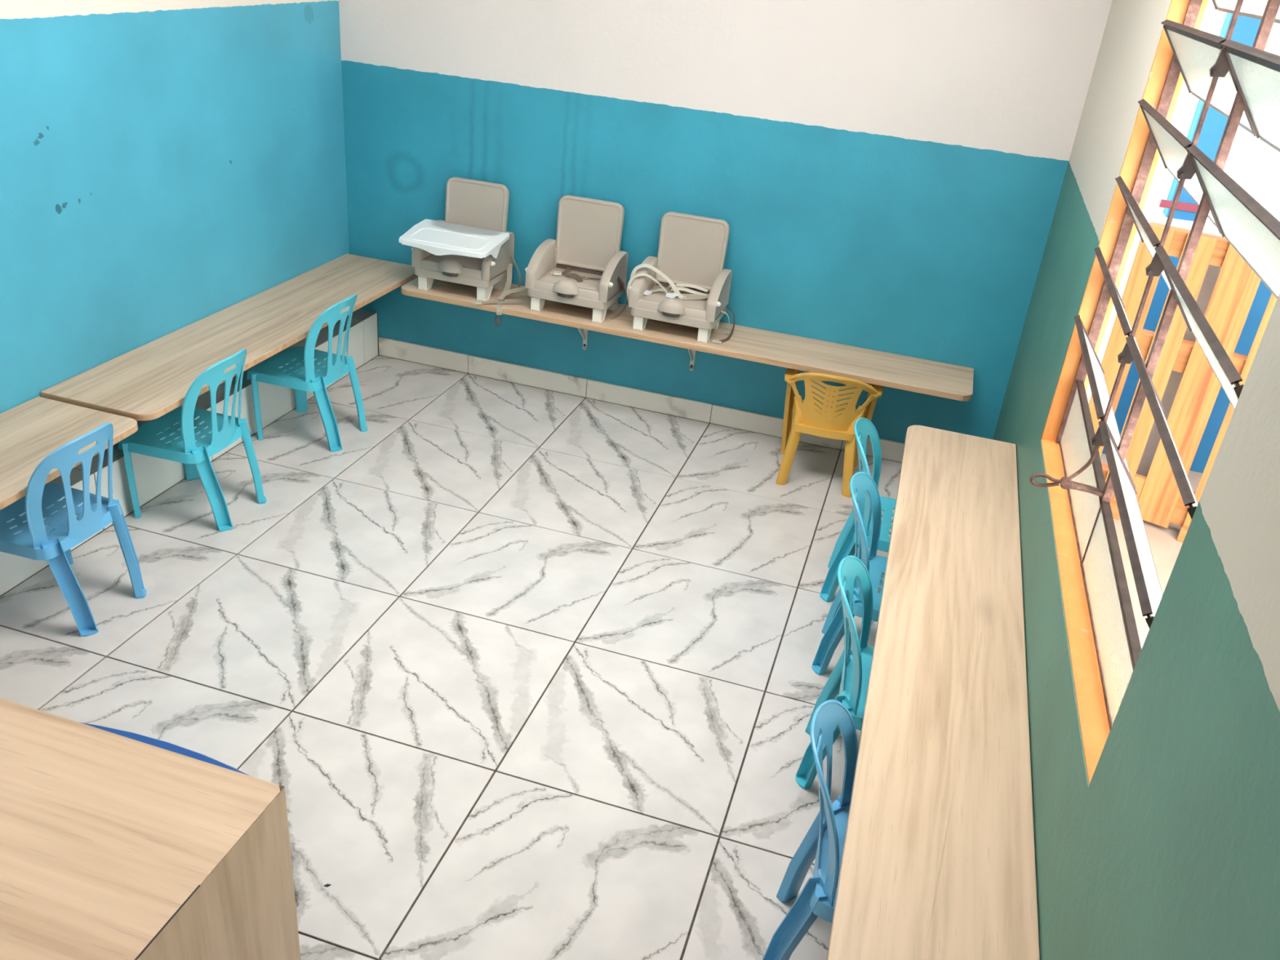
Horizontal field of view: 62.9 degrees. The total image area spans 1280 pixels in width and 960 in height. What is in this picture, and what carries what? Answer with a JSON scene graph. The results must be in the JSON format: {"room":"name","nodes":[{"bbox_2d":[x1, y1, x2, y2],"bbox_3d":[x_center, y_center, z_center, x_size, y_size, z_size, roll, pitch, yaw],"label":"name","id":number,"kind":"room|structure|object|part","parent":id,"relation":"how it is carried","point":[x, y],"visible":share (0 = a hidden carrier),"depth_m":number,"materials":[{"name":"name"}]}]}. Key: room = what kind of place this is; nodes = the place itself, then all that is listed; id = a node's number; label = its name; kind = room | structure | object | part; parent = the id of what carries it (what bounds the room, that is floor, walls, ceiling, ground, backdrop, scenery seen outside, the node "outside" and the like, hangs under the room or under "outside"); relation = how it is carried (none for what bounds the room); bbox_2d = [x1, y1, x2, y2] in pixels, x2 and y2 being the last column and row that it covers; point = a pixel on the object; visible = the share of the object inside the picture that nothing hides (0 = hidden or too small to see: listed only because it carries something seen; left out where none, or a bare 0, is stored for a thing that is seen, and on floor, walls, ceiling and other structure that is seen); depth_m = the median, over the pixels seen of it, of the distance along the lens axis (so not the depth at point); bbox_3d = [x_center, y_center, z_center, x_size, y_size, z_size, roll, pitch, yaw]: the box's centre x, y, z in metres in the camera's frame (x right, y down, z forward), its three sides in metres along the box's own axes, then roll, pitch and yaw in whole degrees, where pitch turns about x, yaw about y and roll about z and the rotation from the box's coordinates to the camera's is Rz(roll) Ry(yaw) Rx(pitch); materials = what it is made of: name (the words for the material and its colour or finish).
{"room":"daycare dining room","nodes":[
{"label":"daycare dining room","id":0,"kind":"room"},
{"bbox_2d":[0,0,349,421],"bbox_3d":[-2.181,-0.641,2.164,0.140,2.850,5.612,12,28,13],"label":"wall","id":1,"kind":"structure","parent":0,"point":[166,166],"depth_m":3.60,"materials":[{"name":"teal paint"}]},
{"bbox_2d":[0,396,137,510],"bbox_3d":[-2.002,0.232,2.398,0.457,0.023,2.078,12,28,13],"label":"table","id":2,"kind":"object","parent":1,"relation":"attached to","point":[30,431],"visible":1,"depth_m":3.13,"materials":[{"name":"laminate"}]},
{"bbox_2d":[40,253,417,420],"bbox_3d":[-1.455,-0.622,4.092,0.406,0.023,1.850,12,28,13],"label":"table","id":3,"kind":"object","parent":1,"relation":"attached to","point":[148,381],"visible":0.8,"depth_m":3.85,"materials":[{"name":"laminate"}]},
{"bbox_2d":[0,355,902,959],"bbox_3d":[-0.775,0.893,2.505,3.237,0.120,5.712,12,28,13],"label":"floor","id":4,"kind":"structure","parent":0,"point":[522,672],"depth_m":3.10,"materials":[{"name":"tile"}]},
{"bbox_2d":[0,422,146,636],"bbox_3d":[-1.718,0.097,3.050,0.393,0.608,0.349,12,28,13],"label":"child chair","id":5,"kind":"object","parent":4,"relation":"on","point":[41,501],"visible":1,"depth_m":2.99,"materials":[{"name":"blue plastic"}]},
{"bbox_3d":[-1.833,0.144,3.285,0.055,0.286,0.024,-12,33,-30],"label":"leg","id":6,"kind":"part","parent":5,"relation":"part of","materials":[{"name":"blue plastic"}]},
{"bbox_3d":[-1.753,0.120,3.074,0.326,0.046,0.332,12,28,13],"label":"seat","id":7,"kind":"part","parent":5,"relation":"part of","materials":[{"name":"blue plastic"}]},
{"bbox_3d":[-1.630,0.308,2.989,0.110,0.307,0.051,7,28,2],"label":"leg","id":8,"kind":"part","parent":5,"relation":"part of","materials":[{"name":"blue plastic"}]},
{"bbox_3d":[-1.578,0.013,2.962,0.118,0.347,0.321,12,28,13],"label":"backrest","id":9,"kind":"part","parent":5,"relation":"part of","materials":[{"name":"blue plastic"}]},
{"bbox_3d":[-1.562,0.209,3.189,0.110,0.307,0.051,19,30,23],"label":"leg","id":10,"kind":"part","parent":5,"relation":"part of","materials":[{"name":"blue plastic"}]},
{"bbox_2d":[0,697,301,959],"bbox_3d":[-1.215,0.874,1.519,1.069,0.750,0.880,12,28,13],"label":"table","id":11,"kind":"object","parent":4,"relation":"on","point":[113,846],"depth_m":1.52,"materials":[{"name":"laminate"}]},
{"bbox_3d":[-0.718,0.985,1.406,0.026,0.749,0.880,12,28,13],"label":"panel","id":12,"kind":"part","parent":11,"relation":"part of","materials":[{"name":"laminate"}]},
{"bbox_2d":[80,722,248,775],"bbox_3d":[-1.015,0.844,1.885,0.578,0.499,0.578,12,28,13],"label":"child chair","id":13,"kind":"object","parent":4,"relation":"on","point":[157,743],"visible":0.09,"depth_m":2.00,"materials":[{"name":"blue plastic"}]},
{"bbox_2d":[0,309,378,595],"bbox_3d":[-2.138,0.439,2.741,0.144,0.218,5.511,12,28,13],"label":"baseboard","id":14,"kind":"structure","parent":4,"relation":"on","point":[153,476],"depth_m":3.87,"materials":[{"name":"tile"}]},
{"bbox_2d":[117,348,266,531],"bbox_3d":[-1.544,-0.181,3.608,0.393,0.608,0.349,12,28,12],"label":"child chair","id":15,"kind":"object","parent":4,"relation":"on","point":[225,429],"visible":0.99,"depth_m":3.55,"materials":[{"name":"teal plastic"}]},
{"bbox_3d":[-1.743,-0.006,3.587,0.024,0.286,0.055,-8,31,-25],"label":"leg","id":16,"kind":"part","parent":15,"relation":"part of","materials":[{"name":"teal plastic"}]},
{"bbox_3d":[-1.579,-0.157,3.631,0.326,0.046,0.332,12,28,12],"label":"seat","id":17,"kind":"part","parent":15,"relation":"part of","materials":[{"name":"teal plastic"}]},
{"bbox_3d":[-1.662,-0.133,3.841,0.055,0.286,0.024,-13,33,-31],"label":"leg","id":18,"kind":"part","parent":15,"relation":"part of","materials":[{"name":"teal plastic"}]},
{"bbox_3d":[-1.453,0.030,3.549,0.110,0.307,0.051,6,28,1],"label":"leg","id":19,"kind":"part","parent":15,"relation":"part of","materials":[{"name":"teal plastic"}]},
{"bbox_3d":[-1.403,-0.265,3.522,0.118,0.347,0.321,12,28,12],"label":"backrest","id":20,"kind":"part","parent":15,"relation":"part of","materials":[{"name":"teal plastic"}]},
{"bbox_3d":[-1.389,-0.069,3.750,0.110,0.307,0.051,18,30,22],"label":"leg","id":21,"kind":"part","parent":15,"relation":"part of","materials":[{"name":"teal plastic"}]},
{"bbox_2d":[246,293,368,452],"bbox_3d":[-1.329,-0.472,4.200,0.393,0.608,0.349,12,28,13],"label":"child chair","id":22,"kind":"object","parent":4,"relation":"on","point":[303,377],"visible":1,"depth_m":4.14,"materials":[{"name":"teal plastic"}]},
{"bbox_3d":[-1.531,-0.299,4.181,0.024,0.286,0.055,-8,31,-24],"label":"leg","id":23,"kind":"part","parent":22,"relation":"part of","materials":[{"name":"teal plastic"}]},
{"bbox_3d":[-1.365,-0.448,4.223,0.326,0.046,0.332,12,28,13],"label":"seat","id":24,"kind":"part","parent":22,"relation":"part of","materials":[{"name":"teal plastic"}]},
{"bbox_3d":[-1.445,-0.424,4.435,0.055,0.286,0.024,-12,33,-30],"label":"leg","id":25,"kind":"part","parent":22,"relation":"part of","materials":[{"name":"teal plastic"}]},
{"bbox_3d":[-1.242,-0.260,4.139,0.110,0.307,0.051,7,28,2],"label":"leg","id":26,"kind":"part","parent":22,"relation":"part of","materials":[{"name":"teal plastic"}]},
{"bbox_3d":[-1.189,-0.555,4.112,0.118,0.347,0.321,12,28,13],"label":"backrest","id":27,"kind":"part","parent":22,"relation":"part of","materials":[{"name":"teal plastic"}]},
{"bbox_3d":[-1.174,-0.359,4.339,0.110,0.307,0.051,19,30,23],"label":"leg","id":28,"kind":"part","parent":22,"relation":"part of","materials":[{"name":"teal plastic"}]},
{"bbox_2d":[762,699,857,959],"bbox_3d":[0.501,0.784,2.171,0.393,0.608,0.349,12,28,13],"label":"child chair","id":29,"kind":"object","parent":4,"relation":"on","point":[824,841],"visible":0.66,"depth_m":2.18,"materials":[{"name":"blue plastic"}]},
{"bbox_3d":[0.319,0.936,2.171,0.110,0.307,0.051,19,30,23],"label":"leg","id":30,"kind":"part","parent":29,"relation":"part of","materials":[{"name":"blue plastic"}]},
{"bbox_3d":[0.386,0.837,2.372,0.110,0.307,0.051,7,28,2],"label":"leg","id":31,"kind":"part","parent":29,"relation":"part of","materials":[{"name":"blue plastic"}]},
{"bbox_3d":[0.530,0.822,2.180,0.326,0.046,0.332,12,28,13],"label":"seat","id":32,"kind":"part","parent":29,"relation":"part of","materials":[{"name":"blue plastic"}]},
{"bbox_3d":[0.383,0.644,2.141,0.118,0.347,0.321,12,28,13],"label":"backrest","id":33,"kind":"part","parent":29,"relation":"part of","materials":[{"name":"blue plastic"}]},
{"bbox_2d":[775,368,883,497],"bbox_3d":[0.763,-0.247,4.276,0.396,0.515,0.368,11,28,9],"label":"armchair","id":34,"kind":"object","parent":4,"relation":"on","point":[823,418],"visible":0.97,"depth_m":4.17,"materials":[{"name":"yellow plastic"}]},
{"bbox_3d":[0.617,-0.158,4.237,0.062,0.369,0.103,16,29,18],"label":"leg","id":35,"kind":"part","parent":34,"relation":"part of","materials":[{"name":"yellow plastic"}]},
{"bbox_3d":[0.632,-0.294,4.446,0.037,0.413,0.095,23,32,30],"label":"leg","id":36,"kind":"part","parent":34,"relation":"part of","materials":[{"name":"yellow plastic"}]},
{"bbox_3d":[0.610,-0.424,4.250,0.044,0.044,0.227,9,28,7],"label":"armrest","id":37,"kind":"part","parent":34,"relation":"part of","materials":[{"name":"yellow plastic"}]},
{"bbox_3d":[0.766,-0.247,4.295,0.292,0.030,0.286,11,28,9],"label":"seat","id":38,"kind":"part","parent":34,"relation":"part of","materials":[{"name":"yellow plastic"}]},
{"bbox_3d":[0.746,-0.297,4.116,0.351,0.274,0.113,11,28,9],"label":"backrest","id":39,"kind":"part","parent":34,"relation":"part of","materials":[{"name":"yellow plastic"}]},
{"bbox_3d":[0.849,-0.115,4.199,0.062,0.369,0.103,6,28,0],"label":"leg","id":40,"kind":"part","parent":34,"relation":"part of","materials":[{"name":"yellow plastic"}]},
{"bbox_3d":[0.947,-0.235,4.395,0.037,0.413,0.095,-1,28,-12],"label":"leg","id":41,"kind":"part","parent":34,"relation":"part of","materials":[{"name":"yellow plastic"}]},
{"bbox_3d":[0.952,-0.360,4.194,0.044,0.044,0.227,12,28,11],"label":"armrest","id":42,"kind":"part","parent":34,"relation":"part of","materials":[{"name":"yellow plastic"}]},
{"bbox_2d":[795,555,873,789],"bbox_3d":[0.653,0.523,2.693,0.393,0.608,0.349,12,28,12],"label":"child chair","id":43,"kind":"object","parent":4,"relation":"on","point":[849,679],"visible":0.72,"depth_m":2.71,"materials":[{"name":"teal plastic"}]},
{"bbox_3d":[0.472,0.677,2.692,0.110,0.307,0.051,18,30,22],"label":"leg","id":44,"kind":"part","parent":43,"relation":"part of","materials":[{"name":"teal plastic"}]},
{"bbox_3d":[0.535,0.577,2.892,0.110,0.307,0.051,6,28,1],"label":"leg","id":45,"kind":"part","parent":43,"relation":"part of","materials":[{"name":"teal plastic"}]},
{"bbox_3d":[0.534,0.384,2.662,0.118,0.347,0.321,12,28,12],"label":"backrest","id":46,"kind":"part","parent":43,"relation":"part of","materials":[{"name":"teal plastic"}]},
{"bbox_3d":[0.682,0.561,2.703,0.326,0.046,0.332,12,28,12],"label":"seat","id":47,"kind":"part","parent":43,"relation":"part of","materials":[{"name":"teal plastic"}]},
{"bbox_2d":[811,471,887,675],"bbox_3d":[0.769,0.308,3.123,0.393,0.608,0.349,13,29,13],"label":"child chair","id":48,"kind":"object","parent":4,"relation":"on","point":[833,629],"visible":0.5,"depth_m":3.14,"materials":[{"name":"teal plastic"}]},
{"bbox_3d":[0.586,0.458,3.127,0.110,0.307,0.051,19,31,24],"label":"leg","id":49,"kind":"part","parent":48,"relation":"part of","materials":[{"name":"teal plastic"}]},
{"bbox_3d":[0.657,0.360,3.326,0.110,0.307,0.051,7,28,3],"label":"leg","id":50,"kind":"part","parent":48,"relation":"part of","materials":[{"name":"teal plastic"}]},
{"bbox_3d":[0.652,0.166,3.096,0.118,0.347,0.321,13,29,13],"label":"backrest","id":51,"kind":"part","parent":48,"relation":"part of","materials":[{"name":"teal plastic"}]},
{"bbox_3d":[0.798,0.346,3.132,0.326,0.046,0.332,13,29,13],"label":"seat","id":52,"kind":"part","parent":48,"relation":"part of","materials":[{"name":"teal plastic"}]},
{"bbox_2d":[819,417,896,602],"bbox_3d":[0.856,0.125,3.485,0.393,0.608,0.349,12,28,13],"label":"child chair","id":53,"kind":"object","parent":4,"relation":"on","point":[845,545],"visible":0.47,"depth_m":3.50,"materials":[{"name":"teal plastic"}]},
{"bbox_3d":[0.673,0.277,3.486,0.110,0.307,0.051,19,30,23],"label":"leg","id":54,"kind":"part","parent":53,"relation":"part of","materials":[{"name":"teal plastic"}]},
{"bbox_3d":[0.741,0.178,3.686,0.110,0.307,0.051,7,28,2],"label":"leg","id":55,"kind":"part","parent":53,"relation":"part of","materials":[{"name":"teal plastic"}]},
{"bbox_3d":[0.738,-0.015,3.456,0.118,0.347,0.321,12,28,13],"label":"backrest","id":56,"kind":"part","parent":53,"relation":"part of","materials":[{"name":"teal plastic"}]},
{"bbox_3d":[0.885,0.163,3.494,0.326,0.046,0.332,12,28,13],"label":"seat","id":57,"kind":"part","parent":53,"relation":"part of","materials":[{"name":"teal plastic"}]},
{"bbox_2d":[338,0,1112,449],"bbox_3d":[0.166,-1.525,4.286,3.277,2.850,0.140,12,28,13],"label":"wall","id":58,"kind":"structure","parent":0,"point":[884,175],"depth_m":4.26,"materials":[{"name":"teal paint"}]},
{"bbox_2d":[577,328,587,350],"bbox_3d":[-0.279,-0.647,4.649,0.020,0.226,0.240,12,28,13],"label":"shelf bracket","id":59,"kind":"object","parent":58,"relation":"attached to","point":[584,335],"visible":0.42,"depth_m":4.76,"materials":[{"name":"metal"}]},
{"bbox_3d":[-0.245,-0.697,4.750,0.020,0.225,0.004,12,28,13],"label":"wall plate","id":60,"kind":"part","parent":59,"relation":"part of","materials":[{"name":"metal"}]},
{"bbox_2d":[378,337,904,462],"bbox_3d":[0.101,-0.352,4.801,2.885,0.092,0.014,12,28,13],"label":"baseboard","id":61,"kind":"structure","parent":58,"relation":"attached to","point":[451,360],"depth_m":4.85,"materials":[{"name":"tile"}]},
{"bbox_2d":[400,277,973,400],"bbox_3d":[0.159,-0.638,4.448,2.456,0.025,0.335,12,28,13],"label":"wall shelf","id":62,"kind":"object","parent":58,"relation":"attached to","point":[942,380],"visible":0.75,"depth_m":4.34,"materials":[{"name":"laminate"}]},
{"bbox_2d":[399,176,527,326],"bbox_3d":[-0.722,-0.990,4.516,0.546,0.520,0.383,12,28,13],"label":"seat","id":63,"kind":"object","parent":62,"relation":"on","point":[473,246],"visible":1,"depth_m":4.52,"materials":[{"name":"beige plastic"}]},
{"bbox_3d":[-0.922,-1.042,4.599,0.044,0.154,0.267,12,28,13],"label":"arm","id":64,"kind":"part","parent":63,"relation":"part of","materials":[{"name":"beige plastic"}]},
{"bbox_2d":[399,218,509,258],"bbox_3d":[-0.796,-1.019,4.465,0.413,0.075,0.276,12,28,13],"label":"tray","id":65,"kind":"object","parent":63,"relation":"on","point":[436,237],"depth_m":4.43,"materials":[{"name":"white plastic"}]},
{"bbox_3d":[-0.722,-1.169,4.614,0.292,0.297,0.062,12,28,13],"label":"backrest","id":66,"kind":"part","parent":63,"relation":"part of","materials":[{"name":"beige plastic"}]},
{"bbox_3d":[-0.617,-0.975,4.529,0.044,0.154,0.267,12,28,13],"label":"arm","id":67,"kind":"part","parent":63,"relation":"part of","materials":[{"name":"beige plastic"}]},
{"bbox_2d":[524,195,628,323],"bbox_3d":[-0.258,-0.934,4.425,0.402,0.451,0.316,12,28,13],"label":"seat","id":68,"kind":"object","parent":62,"relation":"on","point":[588,241],"visible":1,"depth_m":4.46,"materials":[{"name":"beige plastic"}]},
{"bbox_3d":[-0.419,-0.931,4.484,0.044,0.154,0.267,12,28,13],"label":"arm","id":69,"kind":"part","parent":68,"relation":"part of","materials":[{"name":"beige plastic"}]},
{"bbox_3d":[-0.365,-0.974,4.578,0.022,0.092,0.038,12,28,13],"label":"corner post","id":70,"kind":"part","parent":68,"relation":"part of","materials":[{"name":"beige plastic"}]},
{"bbox_3d":[-0.219,-1.058,4.499,0.292,0.297,0.062,12,28,13],"label":"backrest","id":71,"kind":"part","parent":68,"relation":"part of","materials":[{"name":"beige plastic"}]},
{"bbox_3d":[-0.114,-0.864,4.414,0.044,0.154,0.267,12,28,13],"label":"arm","id":72,"kind":"part","parent":68,"relation":"part of","materials":[{"name":"beige plastic"}]},
{"bbox_2d":[626,211,734,343],"bbox_3d":[0.190,-0.836,4.323,0.447,0.450,0.316,12,28,13],"label":"seat","id":73,"kind":"object","parent":62,"relation":"on","point":[687,283],"visible":1,"depth_m":4.35,"materials":[{"name":"beige plastic"}]},
{"bbox_3d":[0.019,-0.835,4.384,0.044,0.154,0.267,12,28,13],"label":"arm","id":74,"kind":"part","parent":73,"relation":"part of","materials":[{"name":"beige plastic"}]},
{"bbox_3d":[0.072,-0.877,4.478,0.022,0.092,0.038,12,28,13],"label":"corner post","id":75,"kind":"part","parent":73,"relation":"part of","materials":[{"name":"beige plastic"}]},
{"bbox_3d":[0.218,-0.961,4.399,0.292,0.297,0.062,12,28,13],"label":"backrest","id":76,"kind":"part","parent":73,"relation":"part of","materials":[{"name":"beige plastic"}]},
{"bbox_3d":[0.324,-0.767,4.314,0.044,0.154,0.267,12,28,13],"label":"arm","id":77,"kind":"part","parent":73,"relation":"part of","materials":[{"name":"beige plastic"}]},
{"bbox_2d":[687,348,695,370],"bbox_3d":[0.205,-0.540,4.538,0.020,0.226,0.240,12,28,13],"label":"shelf bracket","id":78,"kind":"object","parent":58,"relation":"attached to","point":[691,353],"visible":0.44,"depth_m":4.66,"materials":[{"name":"metal"}]},
{"bbox_2d":[992,0,1279,959],"bbox_3d":[0.817,0.022,1.479,0.078,2.850,5.612,12,28,13],"label":"wall","id":79,"kind":"structure","parent":0,"point":[1170,850],"depth_m":1.38,"materials":[{"name":"teal paint"}]},
{"bbox_2d":[826,425,1039,959],"bbox_3d":[0.559,0.654,1.988,0.364,0.023,3.800,12,28,13],"label":"table","id":80,"kind":"object","parent":79,"relation":"attached to","point":[938,860],"visible":1,"depth_m":2.19,"materials":[{"name":"laminate"}]},
{"bbox_2d":[1041,439,1110,784],"bbox_3d":[0.997,0.206,2.348,0.118,0.085,1.564,12,28,13],"label":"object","id":81,"kind":"structure","parent":79,"relation":"attached to","point":[1091,704],"depth_m":2.13,"materials":[{"name":"orange paint"}]},
{"bbox_2d":[1040,0,1208,441],"bbox_3d":[1.270,-0.771,2.681,0.080,1.530,0.006,12,28,13],"label":"window frame","id":82,"kind":"structure","parent":79,"relation":"attached to","point":[1177,10],"depth_m":2.73,"materials":[{"name":"orange paint"}]},
{"bbox_2d":[1030,0,1279,729],"bbox_3d":[1.005,-0.459,2.012,0.215,1.516,1.556,12,28,13],"label":"window","id":83,"kind":"structure","parent":79,"relation":"in","point":[1241,82],"depth_m":2.01,"materials":[{"name":"glass"}]},
{"bbox_3d":[0.931,0.012,2.277,0.158,0.033,0.020,12,28,13],"label":"lever","id":84,"kind":"part","parent":83,"relation":"part of","materials":[{"name":"metal"}]},
{"bbox_3d":[1.109,-0.026,2.643,0.004,0.184,0.747,12,28,13],"label":"pane","id":85,"kind":"part","parent":83,"relation":"part of","materials":[{"name":"clear glass"}]},
{"bbox_3d":[0.951,-0.043,2.245,0.048,0.114,0.009,12,28,13],"label":"pull rod","id":86,"kind":"part","parent":83,"relation":"part of","materials":[{"name":"metal"}]},
{"bbox_3d":[0.990,0.193,2.337,0.007,0.062,1.540,12,28,13],"label":"rail","id":87,"kind":"part","parent":83,"relation":"part of","materials":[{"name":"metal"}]},
{"bbox_3d":[1.123,-0.213,2.544,0.119,0.156,0.741,12,28,13],"label":"sash","id":88,"kind":"part","parent":83,"relation":"part of","materials":[{"name":"metal"}]},
{"bbox_3d":[1.127,-0.206,2.546,0.097,0.131,0.728,12,28,13],"label":"pane","id":89,"kind":"part","parent":83,"relation":"part of","materials":[{"name":"clear glass"}]},
{"bbox_3d":[0.887,0.289,1.980,0.004,0.161,0.762,12,28,13],"label":"pane","id":90,"kind":"part","parent":83,"relation":"part of","materials":[{"name":"clear glass"}]},
{"bbox_3d":[1.139,-0.378,2.457,0.119,0.156,0.741,12,28,13],"label":"sash","id":91,"kind":"part","parent":83,"relation":"part of","materials":[{"name":"metal"}]},
{"bbox_3d":[0.900,0.113,1.884,0.119,0.156,0.755,12,28,13],"label":"sash","id":92,"kind":"part","parent":83,"relation":"part of","materials":[{"name":"metal"}]},
{"bbox_3d":[1.144,-0.371,2.459,0.097,0.131,0.728,12,28,13],"label":"pane","id":93,"kind":"part","parent":83,"relation":"part of","materials":[{"name":"clear glass"}]},
{"bbox_3d":[0.904,0.120,1.886,0.097,0.131,0.742,12,28,13],"label":"pane","id":94,"kind":"part","parent":83,"relation":"part of","materials":[{"name":"clear glass"}]},
{"bbox_3d":[1.160,-0.532,2.374,0.097,0.131,0.728,12,28,13],"label":"pane","id":95,"kind":"part","parent":83,"relation":"part of","materials":[{"name":"clear glass"}]},
{"bbox_3d":[1.155,-0.539,2.372,0.119,0.156,0.741,12,28,13],"label":"sash","id":96,"kind":"part","parent":83,"relation":"part of","materials":[{"name":"metal"}]},
{"bbox_3d":[0.916,-0.051,1.797,0.119,0.156,0.755,12,28,13],"label":"sash","id":97,"kind":"part","parent":83,"relation":"part of","materials":[{"name":"metal"}]},
{"bbox_3d":[1.018,-0.530,1.987,0.008,1.015,0.017,12,28,13],"label":"pull rod","id":98,"kind":"part","parent":83,"relation":"part of","materials":[{"name":"metal"}]},
{"bbox_3d":[0.921,-0.045,1.799,0.097,0.131,0.742,12,28,13],"label":"pane","id":99,"kind":"part","parent":83,"relation":"part of","materials":[{"name":"clear glass"}]},
{"bbox_3d":[1.172,-0.704,2.285,0.119,0.156,0.741,12,28,13],"label":"sash","id":100,"kind":"part","parent":83,"relation":"part of","materials":[{"name":"metal"}]},
{"bbox_3d":[1.176,-0.697,2.287,0.097,0.131,0.728,12,28,13],"label":"pane","id":101,"kind":"part","parent":83,"relation":"part of","materials":[{"name":"clear glass"}]},
{"bbox_3d":[0.932,-0.213,1.712,0.119,0.156,0.755,12,28,13],"label":"sash","id":102,"kind":"part","parent":83,"relation":"part of","materials":[{"name":"metal"}]},
{"bbox_3d":[0.937,-0.206,1.714,0.097,0.131,0.742,12,28,13],"label":"pane","id":103,"kind":"part","parent":83,"relation":"part of","materials":[{"name":"clear glass"}]},
{"bbox_3d":[1.188,-0.862,2.201,0.119,0.156,0.741,12,28,13],"label":"sash","id":104,"kind":"part","parent":83,"relation":"part of","materials":[{"name":"metal"}]},
{"bbox_3d":[1.192,-0.855,2.203,0.097,0.131,0.728,12,28,13],"label":"pane","id":105,"kind":"part","parent":83,"relation":"part of","materials":[{"name":"clear glass"}]},
{"bbox_3d":[0.949,-0.377,1.625,0.119,0.156,0.755,12,28,13],"label":"sash","id":106,"kind":"part","parent":83,"relation":"part of","materials":[{"name":"glass"}]},
{"bbox_3d":[0.954,-0.371,1.627,0.097,0.131,0.742,12,28,13],"label":"pane","id":107,"kind":"part","parent":83,"relation":"part of","materials":[{"name":"clear glass"}]},
{"bbox_3d":[1.204,-1.026,2.115,0.119,0.156,0.741,12,28,13],"label":"sash","id":108,"kind":"part","parent":83,"relation":"part of","materials":[{"name":"metal"}]},
{"bbox_3d":[1.209,-1.019,2.116,0.097,0.131,0.728,12,28,13],"label":"pane","id":109,"kind":"part","parent":83,"relation":"part of","materials":[{"name":"clear glass"}]},
{"bbox_3d":[0.965,-0.536,1.541,0.119,0.156,0.755,12,28,13],"label":"sash","id":110,"kind":"part","parent":83,"relation":"part of","materials":[{"name":"metal"}]},
{"bbox_3d":[0.969,-0.529,1.543,0.097,0.131,0.742,12,28,13],"label":"pane","id":111,"kind":"part","parent":83,"relation":"part of","materials":[{"name":"clear glass"}]},
{"bbox_2d":[1100,453,1202,649],"bbox_3d":[3.654,1.111,3.150,4.960,0.280,9.000,12,28,13],"label":"ground","id":112,"kind":"structure","parent":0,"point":[1165,548],"depth_m":4.11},
{"bbox_2d":[1136,264,1221,476],"bbox_3d":[2.171,-0.415,4.231,0.140,1.140,0.010,12,28,13],"label":"metal sheet","id":113,"kind":"object","parent":112,"relation":"on","point":[1212,273],"visible":0.14,"depth_m":4.25,"materials":[{"name":"brown metal"}]},
{"bbox_2d":[1088,222,1276,542],"bbox_3d":[2.222,-0.304,3.993,0.905,1.175,0.125,23,32,30],"label":"wooden pallet","id":114,"kind":"object","parent":112,"relation":"on","point":[1159,499],"visible":0.45,"depth_m":4.02,"materials":[{"name":"brown wood"}]},
{"bbox_3d":[2.197,0.112,4.237,0.902,0.130,0.068,23,32,30],"label":"cross rail","id":115,"kind":"part","parent":114,"relation":"part of","materials":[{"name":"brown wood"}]},
{"bbox_3d":[2.287,-0.780,3.766,0.902,0.095,0.068,23,32,30],"label":"cross rail","id":116,"kind":"part","parent":114,"relation":"part of","materials":[{"name":"brown wood"}]},
{"bbox_3d":[2.250,-0.416,3.958,0.902,0.110,0.068,23,32,30],"label":"cross rail","id":117,"kind":"part","parent":114,"relation":"part of","materials":[{"name":"brown wood"}]},
{"bbox_2d":[1102,255,1271,473],"bbox_3d":[3.958,-0.206,4.272,3.825,1.050,0.020,12,28,13],"label":"panel","id":118,"kind":"object","parent":112,"relation":"on","point":[1263,295],"visible":0.02,"depth_m":4.64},
{"label":"outside","id":119,"kind":"structure","parent":0,"visible":0},
{"bbox_2d":[1086,0,1279,403],"bbox_3d":[3.962,-1.317,3.827,4.290,3.420,0.160,12,28,13],"label":"wall","id":120,"kind":"structure","parent":119,"point":[1252,163],"depth_m":4.26,"materials":[{"name":"white paint"}]},
{"bbox_2d":[1159,12,1261,221],"bbox_3d":[2.328,-2.061,3.830,0.180,2.200,0.109,12,28,13],"label":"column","id":121,"kind":"structure","parent":120,"relation":"attached to","point":[1246,28],"depth_m":4.14,"materials":[{"name":"blue"}]}
]}

